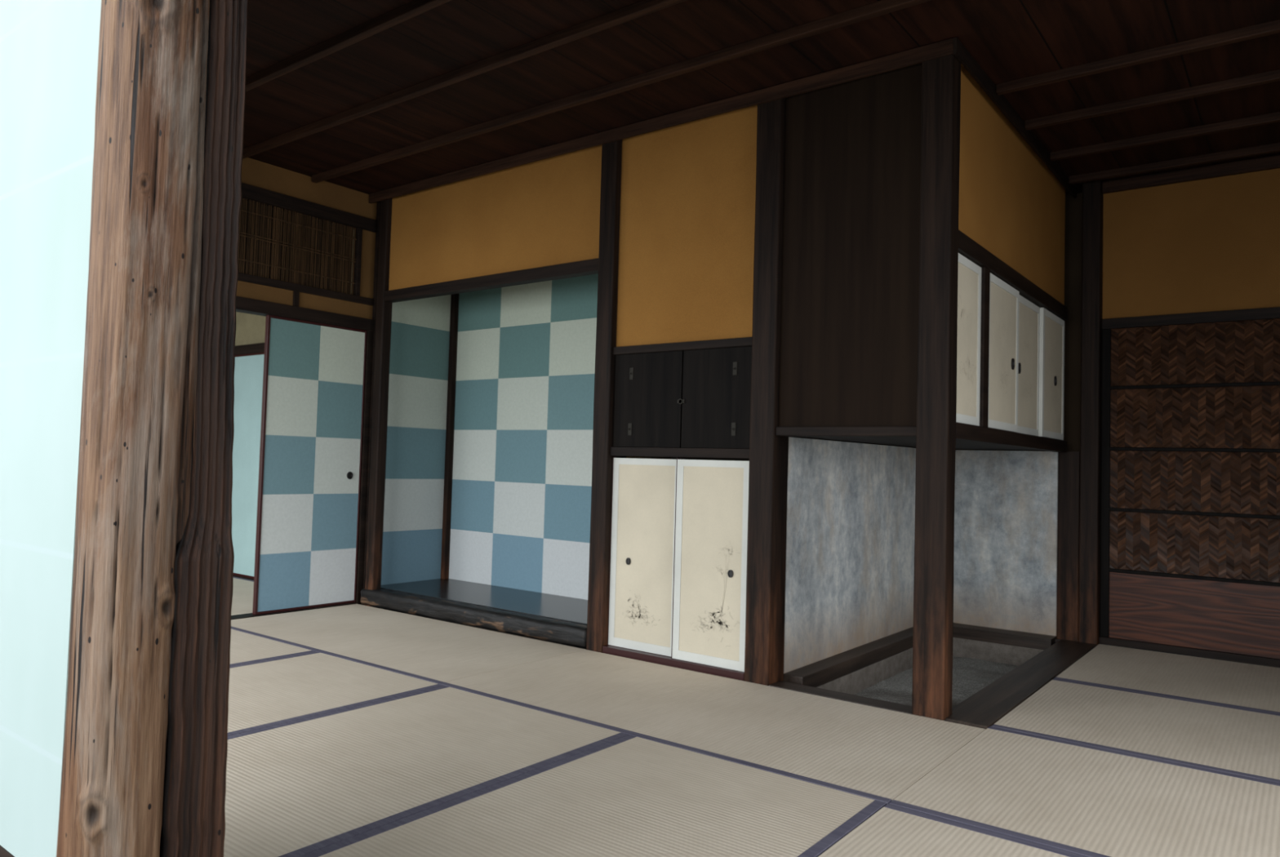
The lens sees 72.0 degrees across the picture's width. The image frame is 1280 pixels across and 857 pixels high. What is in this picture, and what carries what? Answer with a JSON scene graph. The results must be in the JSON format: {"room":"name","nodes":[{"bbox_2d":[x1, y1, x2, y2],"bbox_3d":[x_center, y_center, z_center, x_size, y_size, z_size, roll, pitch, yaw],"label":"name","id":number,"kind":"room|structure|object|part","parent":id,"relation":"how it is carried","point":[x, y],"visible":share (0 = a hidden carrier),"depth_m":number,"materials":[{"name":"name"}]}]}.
{"room":"traditional dwelling","nodes":[
{"label":"traditional dwelling","id":0,"kind":"room"},
{"bbox_2d":[233,574,253,580],"bbox_3d":[-3.035,1.155,6.730,3.010,0.054,0.070,0,-3,37],"label":"trim","id":1,"kind":"structure","parent":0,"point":[242,577],"depth_m":6.66,"materials":[{"name":"brown wood"}]},
{"bbox_2d":[235,229,354,346],"bbox_3d":[-2.954,-1.084,6.843,3.010,0.880,0.050,0,-3,37],"label":"wall","id":2,"kind":"structure","parent":0,"point":[250,328],"depth_m":6.86,"materials":[{"name":"paint"}]},
{"bbox_2d":[231,352,264,578],"bbox_3d":[-3.037,0.275,6.779,1.050,1.706,0.024,0,-3,37],"label":"sliding door","id":3,"kind":"structure","parent":2,"relation":"in","point":[249,368],"depth_m":6.75,"materials":[{"name":"blue paper"}]},
{"bbox_2d":[235,342,264,355],"bbox_3d":[-2.985,-0.611,6.800,3.010,0.070,0.070,0,-3,37],"label":"trim","id":4,"kind":"structure","parent":2,"relation":"attached to","point":[254,348],"depth_m":6.76,"materials":[{"name":"brown wood"}]},
{"bbox_2d":[235,157,451,585],"bbox_3d":[-2.482,-0.308,4.862,0.080,2.560,3.650,0,-3,37],"label":"wall","id":5,"kind":"structure","parent":0,"point":[413,510],"depth_m":5.97,"materials":[{"name":"paper"}]},
{"bbox_2d":[231,602,358,619],"bbox_3d":[-2.748,1.076,4.519,0.108,0.053,2.958,0,-3,37],"label":"trim","id":6,"kind":"structure","parent":5,"relation":"attached to","point":[249,615],"depth_m":5.23,"materials":[{"name":"brown wood"}]},
{"bbox_2d":[292,290,299,306],"bbox_3d":[-2.105,-0.786,5.362,0.054,0.095,0.035,0,-3,37],"label":"trim","id":7,"kind":"structure","parent":5,"relation":"attached to","point":[295,294],"depth_m":5.34,"materials":[{"name":"brown wood"}]},
{"bbox_2d":[235,296,374,331],"bbox_3d":[-2.686,-0.747,4.611,0.100,0.075,3.000,0,-3,37],"label":"trim","id":8,"kind":"structure","parent":5,"relation":"attached to","point":[246,305],"depth_m":5.35,"materials":[{"name":"brown wood"}]},
{"bbox_2d":[237,272,373,306],"bbox_3d":[-2.684,-0.902,4.618,0.075,0.045,3.000,0,-3,37],"label":"trim","id":9,"kind":"structure","parent":5,"relation":"attached to","point":[242,277],"depth_m":5.38,"materials":[{"name":"brown wood"}]},
{"bbox_2d":[238,198,362,296],"bbox_3d":[-2.700,-1.146,4.588,0.066,0.440,2.869,0,-3,37],"label":"transom","id":10,"kind":"object","parent":9,"relation":"on","point":[275,243],"visible":0.4,"depth_m":5.38,"materials":[{"name":"reed"},{"name":"dark wood"}]},
{"bbox_3d":[-1.836,-1.077,5.714,0.056,0.440,0.028,0,-3,37],"label":"frame","id":11,"kind":"part","parent":10,"relation":"part of","materials":[{"name":"brown wood"}]},
{"bbox_2d":[252,315,366,614],"bbox_3d":[-2.026,0.225,5.452,0.032,1.762,0.682,0,-3,37],"label":"sliding door","id":12,"kind":"structure","parent":5,"relation":"in","point":[308,501],"depth_m":5.42,"materials":[{"name":"paper"}]},
{"bbox_3d":[-1.862,0.301,5.650,0.012,0.048,0.040,0,-3,37],"label":"handle","id":13,"kind":"part","parent":12,"relation":"part of","materials":[{"name":"black metal"}]},
{"bbox_2d":[241,182,377,232],"bbox_3d":[-2.668,-1.404,4.637,0.080,0.080,3.000,0,-3,37],"label":"trim","id":14,"kind":"structure","parent":5,"relation":"attached to","point":[249,192],"depth_m":5.40,"materials":[{"name":"brown wood"}]},
{"bbox_2d":[355,201,380,604],"bbox_3d":[-1.781,-0.177,5.780,0.082,2.710,0.090,0,-3,37],"label":"wooden post","id":15,"kind":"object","parent":5,"relation":"attached to","point":[371,335],"depth_m":5.73,"materials":[{"name":"brown wood"}]},
{"bbox_2d":[448,274,598,599],"bbox_3d":[-0.543,-0.140,5.690,2.000,2.400,0.030,0,-3,37],"label":"wall","id":16,"kind":"structure","parent":0,"point":[521,514],"depth_m":5.82,"materials":[{"name":"paper"}]},
{"bbox_2d":[440,293,458,578],"bbox_3d":[-1.343,-0.141,6.254,0.041,2.400,0.041,0,-3,37],"label":"trim","id":17,"kind":"structure","parent":16,"relation":"attached to","point":[454,298],"depth_m":6.23,"materials":[{"name":"brown wood"}]},
{"bbox_2d":[388,105,757,346],"bbox_3d":[-0.528,-0.972,4.896,2.747,1.120,0.055,0,-3,37],"label":"wall","id":18,"kind":"structure","parent":0,"point":[688,192],"depth_m":4.46,"materials":[{"name":"paint"}]},
{"bbox_2d":[383,257,598,302],"bbox_3d":[-0.908,-0.851,5.144,1.802,0.065,0.070,0,-3,37],"label":"trim","id":19,"kind":"structure","parent":18,"relation":"attached to","point":[588,267],"depth_m":5.04,"materials":[{"name":"brown wood"}]},
{"bbox_2d":[368,38,953,204],"bbox_3d":[-0.264,-1.506,4.623,3.780,0.060,0.019,0,-3,37],"label":"trim","id":20,"kind":"structure","parent":18,"relation":"attached to","point":[944,48],"depth_m":4.21,"materials":[{"name":"brown wood"}]},
{"bbox_2d":[626,456,671,459],"bbox_3d":[0.097,-0.105,4.854,0.030,2.500,0.580,0,-3,37],"label":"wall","id":21,"kind":"structure","parent":0,"point":[636,457],"depth_m":4.75,"materials":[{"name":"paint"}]},
{"bbox_2d":[380,589,1044,694],"bbox_3d":[-0.809,1.359,4.561,9.180,0.400,5.400,0,-3,37],"label":"floor","id":22,"kind":"structure","parent":0,"point":[855,682],"depth_m":4.96,"materials":[{"name":"wood"}]},
{"bbox_2d":[231,576,253,615],"bbox_3d":[-2.956,1.130,6.010,2.007,0.050,0.957,0,-3,37],"label":"mat","id":23,"kind":"object","parent":22,"relation":"on","point":[243,588],"visible":0.02,"depth_m":5.81,"materials":[{"name":"wicker"}]},
{"bbox_2d":[230,629,314,666],"bbox_3d":[-2.520,1.058,3.860,1.047,0.050,1.782,0,-3,37],"label":"mat","id":24,"kind":"object","parent":22,"relation":"on","point":[245,648],"visible":0.19,"depth_m":4.27,"materials":[{"name":"wicker"}]},
{"bbox_2d":[227,651,443,736],"bbox_3d":[-1.731,1.056,3.259,0.931,0.050,1.782,0,-3,37],"label":"mat","id":25,"kind":"object","parent":22,"relation":"on","point":[267,693],"visible":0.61,"depth_m":3.60,"materials":[{"name":"fabric"}]},
{"bbox_2d":[364,198,392,608],"bbox_3d":[-1.676,-0.178,5.688,0.082,2.710,0.072,0,-3,37],"label":"wooden post","id":26,"kind":"object","parent":22,"relation":"on","point":[384,308],"visible":0.93,"depth_m":5.66,"materials":[{"name":"brown wood"}]},
{"bbox_2d":[231,604,586,684],"bbox_3d":[-1.335,1.124,4.680,1.937,0.050,0.956,0,-3,37],"label":"mat","id":27,"kind":"object","parent":22,"relation":"on","point":[427,649],"visible":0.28,"depth_m":4.55,"materials":[{"name":"wicker"}]},
{"bbox_2d":[223,685,627,856],"bbox_3d":[-0.969,1.055,2.678,0.978,0.050,1.782,0,-3,37],"label":"mat","id":28,"kind":"object","parent":22,"relation":"on","point":[300,787],"visible":0.72,"depth_m":2.75,"materials":[{"name":"wicker"}]},
{"bbox_2d":[360,588,586,648],"bbox_3d":[-1.002,1.074,5.104,1.895,0.107,0.118,0,-3,37],"label":"log","id":29,"kind":"object","parent":22,"relation":"on","point":[556,631],"visible":0.98,"depth_m":4.97,"materials":[{"name":"brown wood"}]},
{"bbox_2d":[381,578,587,625],"bbox_3d":[-0.772,1.073,5.386,2.000,0.060,0.608,0,-3,37],"label":"board","id":30,"kind":"object","parent":22,"relation":"on","point":[567,609],"visible":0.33,"depth_m":5.41,"materials":[{"name":"black paint"}]},
{"bbox_2d":[298,734,886,856],"bbox_3d":[-0.206,1.053,2.097,0.935,0.050,1.782,0,-3,37],"label":"mat","id":31,"kind":"object","parent":22,"relation":"on","point":[628,796],"visible":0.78,"depth_m":2.38,"materials":[{"name":"wicker"}]},
{"bbox_2d":[586,139,626,653],"bbox_3d":[-0.149,-0.179,4.568,0.105,2.710,0.162,0,-3,37],"label":"wooden post","id":32,"kind":"object","parent":22,"relation":"on","point":[611,153],"visible":0.65,"depth_m":4.50,"materials":[{"name":"brown wood"}]},
{"bbox_2d":[602,457,749,680],"bbox_3d":[0.176,0.658,4.228,0.820,1.030,0.085,0,-3,37],"label":"base cabinet","id":33,"kind":"object","parent":22,"relation":"on","point":[679,527],"visible":0.98,"depth_m":4.19,"materials":[{"name":"beige paper"}]},
{"bbox_3d":[-0.058,0.663,4.402,0.026,0.035,0.008,0,-3,37],"label":"handle","id":34,"kind":"part","parent":33,"relation":"part of","materials":[{"name":"black metal"}]},
{"bbox_3d":[0.023,0.621,4.355,0.416,0.945,0.018,0,-3,37],"label":"sliding door","id":35,"kind":"part","parent":33,"relation":"part of","materials":[{"name":"white paper"}]},
{"bbox_3d":[0.331,0.620,4.092,0.400,0.945,0.018,0,-3,37],"label":"sliding door","id":36,"kind":"part","parent":33,"relation":"part of","materials":[{"name":"white paper"}]},
{"bbox_3d":[0.412,0.661,4.014,0.026,0.035,0.008,0,-3,37],"label":"handle","id":37,"kind":"part","parent":33,"relation":"part of","materials":[{"name":"black metal"}]},
{"bbox_2d":[438,649,985,804],"bbox_3d":[0.217,1.121,3.495,1.962,0.050,0.952,0,-3,37],"label":"mat","id":38,"kind":"object","parent":22,"relation":"on","point":[869,752],"visible":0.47,"depth_m":3.32,"materials":[{"name":"wicker"}]},
{"bbox_2d":[744,97,788,685],"bbox_3d":[0.592,-0.180,3.997,0.125,2.710,0.152,0,-3,37],"label":"wooden post","id":39,"kind":"object","parent":22,"relation":"on","point":[764,654],"visible":0.86,"depth_m":3.94,"materials":[{"name":"brown wood"}]},
{"bbox_2d":[775,62,922,437],"bbox_3d":[0.911,-0.750,3.786,0.638,1.570,0.115,0,-3,37],"label":"board panel","id":40,"kind":"object","parent":39,"relation":"attached to","point":[850,286],"visible":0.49,"depth_m":3.75,"materials":[{"name":"brown wood"}]},
{"bbox_3d":[0.889,0.014,3.756,0.638,0.040,0.115,0,-3,37],"label":"rail","id":41,"kind":"part","parent":40,"relation":"part of","materials":[{"name":"brown wood"}]},
{"bbox_2d":[768,622,1096,729],"bbox_3d":[1.573,1.186,4.425,0.935,0.070,2.150,0,-3,37],"label":"curb","id":42,"kind":"object","parent":22,"relation":"on","point":[984,708],"visible":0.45,"depth_m":4.19,"materials":[{"name":"brown wood"}]},
{"bbox_2d":[853,656,1017,720],"bbox_3d":[1.526,1.330,4.433,0.650,0.012,1.900,0,-3,37],"label":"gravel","id":43,"kind":"object","parent":22,"relation":"on","point":[970,675],"visible":0.27,"depth_m":4.65,"materials":[{"name":"grey gravel"}]},
{"bbox_2d":[911,54,960,719],"bbox_3d":[1.183,-0.208,3.508,0.128,2.660,0.107,0,-3,37],"label":"wooden post","id":44,"kind":"object","parent":22,"relation":"on","point":[936,384],"visible":0.98,"depth_m":3.46,"materials":[{"name":"brown wood"}]},
{"bbox_2d":[817,803,1089,856],"bbox_3d":[1.232,1.071,1.519,2.042,0.050,0.957,0,-3,37],"label":"mat","id":45,"kind":"object","parent":22,"relation":"on","point":[892,831],"visible":1,"depth_m":2.27,"materials":[{"name":"wicker"}]},
{"bbox_2d":[1056,451,1079,641],"bbox_3d":[2.513,0.681,5.146,0.120,1.090,0.117,0,-3,37],"label":"wooden post","id":46,"kind":"object","parent":22,"relation":"on","point":[1068,462],"visible":0.8,"depth_m":5.10,"materials":[{"name":"brown wood"}]},
{"bbox_2d":[888,726,1279,856],"bbox_3d":[1.827,1.119,2.300,2.042,0.050,1.002,0,-3,37],"label":"mat","id":47,"kind":"object","parent":22,"relation":"on","point":[1078,798],"visible":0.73,"depth_m":2.59,"materials":[{"name":"wicker"}]},
{"bbox_2d":[1078,179,1103,645],"bbox_3d":[2.617,-0.079,5.104,0.099,2.710,0.132,0,-3,37],"label":"wooden post","id":48,"kind":"object","parent":22,"relation":"on","point":[1089,589],"visible":0.88,"depth_m":5.05,"materials":[{"name":"brown wood"}]},
{"bbox_2d":[991,678,1279,782],"bbox_3d":[2.441,1.169,3.103,2.039,0.050,1.017,0,-3,37],"label":"mat","id":49,"kind":"object","parent":22,"relation":"on","point":[1241,741],"visible":0.73,"depth_m":3.38,"materials":[{"name":"wicker"}]},
{"bbox_2d":[1054,644,1279,714],"bbox_3d":[3.086,1.220,3.949,2.039,0.050,1.106,0,-3,37],"label":"mat","id":50,"kind":"object","parent":22,"relation":"on","point":[1218,682],"visible":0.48,"depth_m":4.24,"materials":[{"name":"wicker"}]},
{"bbox_3d":[-2.433,1.034,2.513,9.080,0.015,0.248,0,-3,37],"label":"trim","id":51,"kind":"structure","parent":22,"relation":"on","visible":0},
{"bbox_2d":[0,0,101,856],"bbox_3d":[-1.169,0.025,1.533,1.003,1.995,0.027,0,-3,37],"label":"wall","id":52,"kind":"structure","parent":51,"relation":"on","point":[49,49],"depth_m":1.31,"materials":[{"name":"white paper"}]},
{"bbox_3d":[-1.193,0.651,1.498,0.945,0.050,0.003,0,-3,37],"label":"rail","id":53,"kind":"part","parent":52,"relation":"part of","materials":[{"name":"brown wood"}]},
{"bbox_2d":[56,0,248,856],"bbox_3d":[-0.693,0.028,1.265,0.149,1.995,0.194,0,-3,37],"label":"log post","id":54,"kind":"object","parent":51,"relation":"on","point":[145,750],"visible":1,"depth_m":1.20,"materials":[{"name":"brown wood"}]},
{"bbox_2d":[671,436,817,461],"bbox_3d":[0.386,0.339,4.474,0.870,1.600,0.510,0,-3,37],"label":"wall","id":55,"kind":"structure","parent":0,"point":[673,458],"depth_m":4.74,"materials":[{"name":"wood"}]},
{"bbox_2d":[609,337,795,458],"bbox_3d":[0.315,-0.129,4.413,0.820,0.555,0.440,0,-3,37],"label":"upper cabinet","id":56,"kind":"object","parent":55,"relation":"attached to","point":[689,399],"visible":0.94,"depth_m":4.23,"materials":[{"name":"brown wood"}]},
{"bbox_3d":[0.039,-0.141,4.378,0.415,0.470,0.020,0,-3,37],"label":"door","id":57,"kind":"part","parent":56,"relation":"part of","materials":[{"name":"black wood"}]},
{"bbox_3d":[0.190,0.116,4.248,0.820,0.045,0.050,0,-3,37],"label":"rail","id":58,"kind":"part","parent":56,"relation":"part of","materials":[{"name":"brown wood"}]},
{"bbox_3d":[0.204,-0.396,4.268,0.820,0.040,0.050,0,-3,37],"label":"rail","id":59,"kind":"part","parent":56,"relation":"part of","materials":[{"name":"brown wood"}]},
{"bbox_3d":[0.365,-0.141,4.130,0.392,0.470,0.020,0,-3,37],"label":"door","id":60,"kind":"part","parent":56,"relation":"part of","materials":[{"name":"black wood"}]},
{"bbox_2d":[243,0,1279,195],"bbox_3d":[-0.780,-1.596,4.689,9.280,0.085,5.450,0,-3,37],"label":"ceiling","id":61,"kind":"structure","parent":0,"point":[1010,40],"depth_m":3.76,"materials":[{"name":"brown wood"}]},
{"bbox_2d":[245,0,451,91],"bbox_3d":[-0.227,-1.591,2.857,5.980,0.040,0.036,0,-3,37],"label":"batten","id":62,"kind":"object","parent":61,"relation":"attached to","point":[414,8],"visible":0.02,"depth_m":3.58,"materials":[{"name":"brown wood"}]},
{"bbox_2d":[242,0,686,159],"bbox_3d":[0.067,-1.568,3.243,5.980,0.040,0.036,0,-3,37],"label":"batten","id":63,"kind":"object","parent":61,"relation":"attached to","point":[644,7],"visible":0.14,"depth_m":3.81,"materials":[{"name":"brown wood"}]},
{"bbox_2d":[311,0,931,182],"bbox_3d":[0.363,-1.544,3.632,5.980,0.040,0.036,0,-3,37],"label":"batten","id":64,"kind":"object","parent":61,"relation":"attached to","point":[881,7],"visible":1,"depth_m":3.86,"materials":[{"name":"brown wood"}]},
{"bbox_2d":[995,19,1279,95],"bbox_3d":[2.448,-1.500,3.236,2.184,0.040,0.036,0,-3,37],"label":"batten","id":65,"kind":"object","parent":61,"relation":"attached to","point":[1271,28],"visible":1,"depth_m":3.54,"materials":[{"name":"brown wood"}]},
{"bbox_2d":[1024,69,1279,130],"bbox_3d":[2.745,-1.476,3.626,2.184,0.040,0.036,0,-3,37],"label":"batten","id":66,"kind":"object","parent":61,"relation":"attached to","point":[1273,76],"visible":1,"depth_m":3.93,"materials":[{"name":"brown wood"}]},
{"bbox_2d":[1049,111,1279,161],"bbox_3d":[3.060,-1.451,4.039,2.184,0.040,0.036,0,-3,37],"label":"batten","id":67,"kind":"object","parent":61,"relation":"attached to","point":[1273,117],"visible":1,"depth_m":4.36,"materials":[{"name":"brown wood"}]},
{"bbox_2d":[1068,142,1279,184],"bbox_3d":[3.338,-1.429,4.404,2.184,0.040,0.036,0,-3,37],"label":"batten","id":68,"kind":"object","parent":61,"relation":"attached to","point":[1272,148],"visible":1,"depth_m":4.73,"materials":[{"name":"brown wood"}]},
{"bbox_2d":[783,436,915,673],"bbox_3d":[1.256,0.658,4.831,0.060,1.140,2.060,0,-3,37],"label":"wall","id":69,"kind":"structure","parent":0,"point":[850,577],"depth_m":4.52,"materials":[{"name":"grey paint"}]},
{"bbox_2d":[817,192,1082,451],"bbox_3d":[0.793,-0.065,6.750,9.280,2.710,0.120,0,-3,37],"label":"wall","id":70,"kind":"structure","parent":0,"point":[1073,206],"depth_m":5.32,"materials":[{"name":"wood"}]},
{"bbox_2d":[953,449,1057,635],"bbox_3d":[2.203,0.706,5.365,0.800,1.140,0.060,0,-3,37],"label":"wall","id":71,"kind":"structure","parent":0,"point":[1006,502],"depth_m":5.32,"materials":[{"name":"grey paint"}]},
{"bbox_2d":[958,63,1065,305],"bbox_3d":[1.860,-1.120,4.391,0.060,0.730,2.020,0,-3,37],"label":"wall","id":72,"kind":"structure","parent":0,"point":[1011,204],"depth_m":4.20,"materials":[{"name":"paint"}]},
{"bbox_2d":[802,230,1067,452],"bbox_3d":[1.586,-0.682,4.579,0.775,1.545,2.030,0,-3,37],"label":"upper cabinet","id":73,"kind":"object","parent":72,"relation":"attached to","point":[1011,344],"visible":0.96,"depth_m":4.17,"materials":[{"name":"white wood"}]},
{"bbox_3d":[1.364,-0.368,3.703,0.018,0.695,0.390,0,-3,37],"label":"door","id":74,"kind":"part","parent":73,"relation":"part of","materials":[{"name":"white paper"}]},
{"bbox_3d":[1.696,-0.341,4.131,0.018,0.695,0.525,0,-3,37],"label":"door","id":75,"kind":"part","parent":73,"relation":"part of","materials":[{"name":"white paper"}]},
{"bbox_3d":[1.843,0.056,4.329,0.065,0.065,2.015,0,-3,37],"label":"edge rail","id":76,"kind":"part","parent":73,"relation":"part of","materials":[{"name":"brown wood"}]},
{"bbox_3d":[1.799,-0.311,4.250,0.008,0.054,0.034,0,-3,37],"label":"handle","id":77,"kind":"part","parent":73,"relation":"part of","materials":[{"name":"black metal"}]},
{"bbox_3d":[1.900,-0.302,4.411,0.008,0.054,0.034,0,-3,37],"label":"handle","id":78,"kind":"part","parent":73,"relation":"part of","materials":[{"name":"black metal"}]},
{"bbox_3d":[1.991,-0.316,4.547,0.018,0.695,0.515,0,-3,37],"label":"door","id":79,"kind":"part","parent":73,"relation":"part of","materials":[{"name":"white paper"}]},
{"bbox_3d":[2.310,-0.292,4.936,0.018,0.695,0.512,0,-3,37],"label":"door","id":80,"kind":"part","parent":73,"relation":"part of","materials":[{"name":"white paper"}]},
{"bbox_3d":[2.338,-0.268,4.957,0.008,0.054,0.034,0,-3,37],"label":"handle","id":81,"kind":"part","parent":73,"relation":"part of","materials":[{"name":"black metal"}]},
{"bbox_2d":[953,37,1076,198],"bbox_3d":[1.911,-1.453,4.347,0.015,0.065,2.220,0,-3,37],"label":"trim","id":82,"kind":"structure","parent":72,"relation":"attached to","point":[961,53],"depth_m":4.05,"materials":[{"name":"brown wood"}]},
{"bbox_2d":[1102,168,1279,319],"bbox_3d":[3.523,-1.032,4.528,2.042,0.800,0.060,0,-3,37],"label":"wall","id":83,"kind":"structure","parent":0,"point":[1212,244],"depth_m":4.85,"materials":[{"name":"paint"}]},
{"bbox_2d":[1102,155,1279,194],"bbox_3d":[3.505,-1.401,4.506,2.042,0.065,0.028,0,-3,37],"label":"trim","id":84,"kind":"structure","parent":83,"relation":"attached to","point":[1270,162],"depth_m":4.84,"materials":[{"name":"brown wood"}]},
{"bbox_3d":[3.503,0.323,4.499,2.042,1.910,0.060,0,-3,37],"label":"wall","id":85,"kind":"structure","parent":0,"visible":0},
{"bbox_2d":[1099,318,1279,658],"bbox_3d":[3.466,0.305,4.453,2.035,1.760,0.038,0,-3,37],"label":"wall panel","id":86,"kind":"object","parent":85,"relation":"attached to","point":[1190,508],"visible":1,"depth_m":4.79,"materials":[{"name":"brown wood"}]},
{"bbox_2d":[1098,635,1279,667],"bbox_3d":[3.440,1.229,4.415,2.042,0.090,0.060,0,-3,37],"label":"trim","id":87,"kind":"structure","parent":86,"relation":"attached to","point":[1215,655],"depth_m":4.74,"materials":[{"name":"brown wood"}]},
{"bbox_2d":[1102,306,1279,329],"bbox_3d":[3.502,-0.603,4.500,2.042,0.060,0.070,0,-3,37],"label":"trim","id":88,"kind":"structure","parent":85,"relation":"attached to","point":[1273,313],"depth_m":4.82,"materials":[{"name":"brown wood"}]}
]}

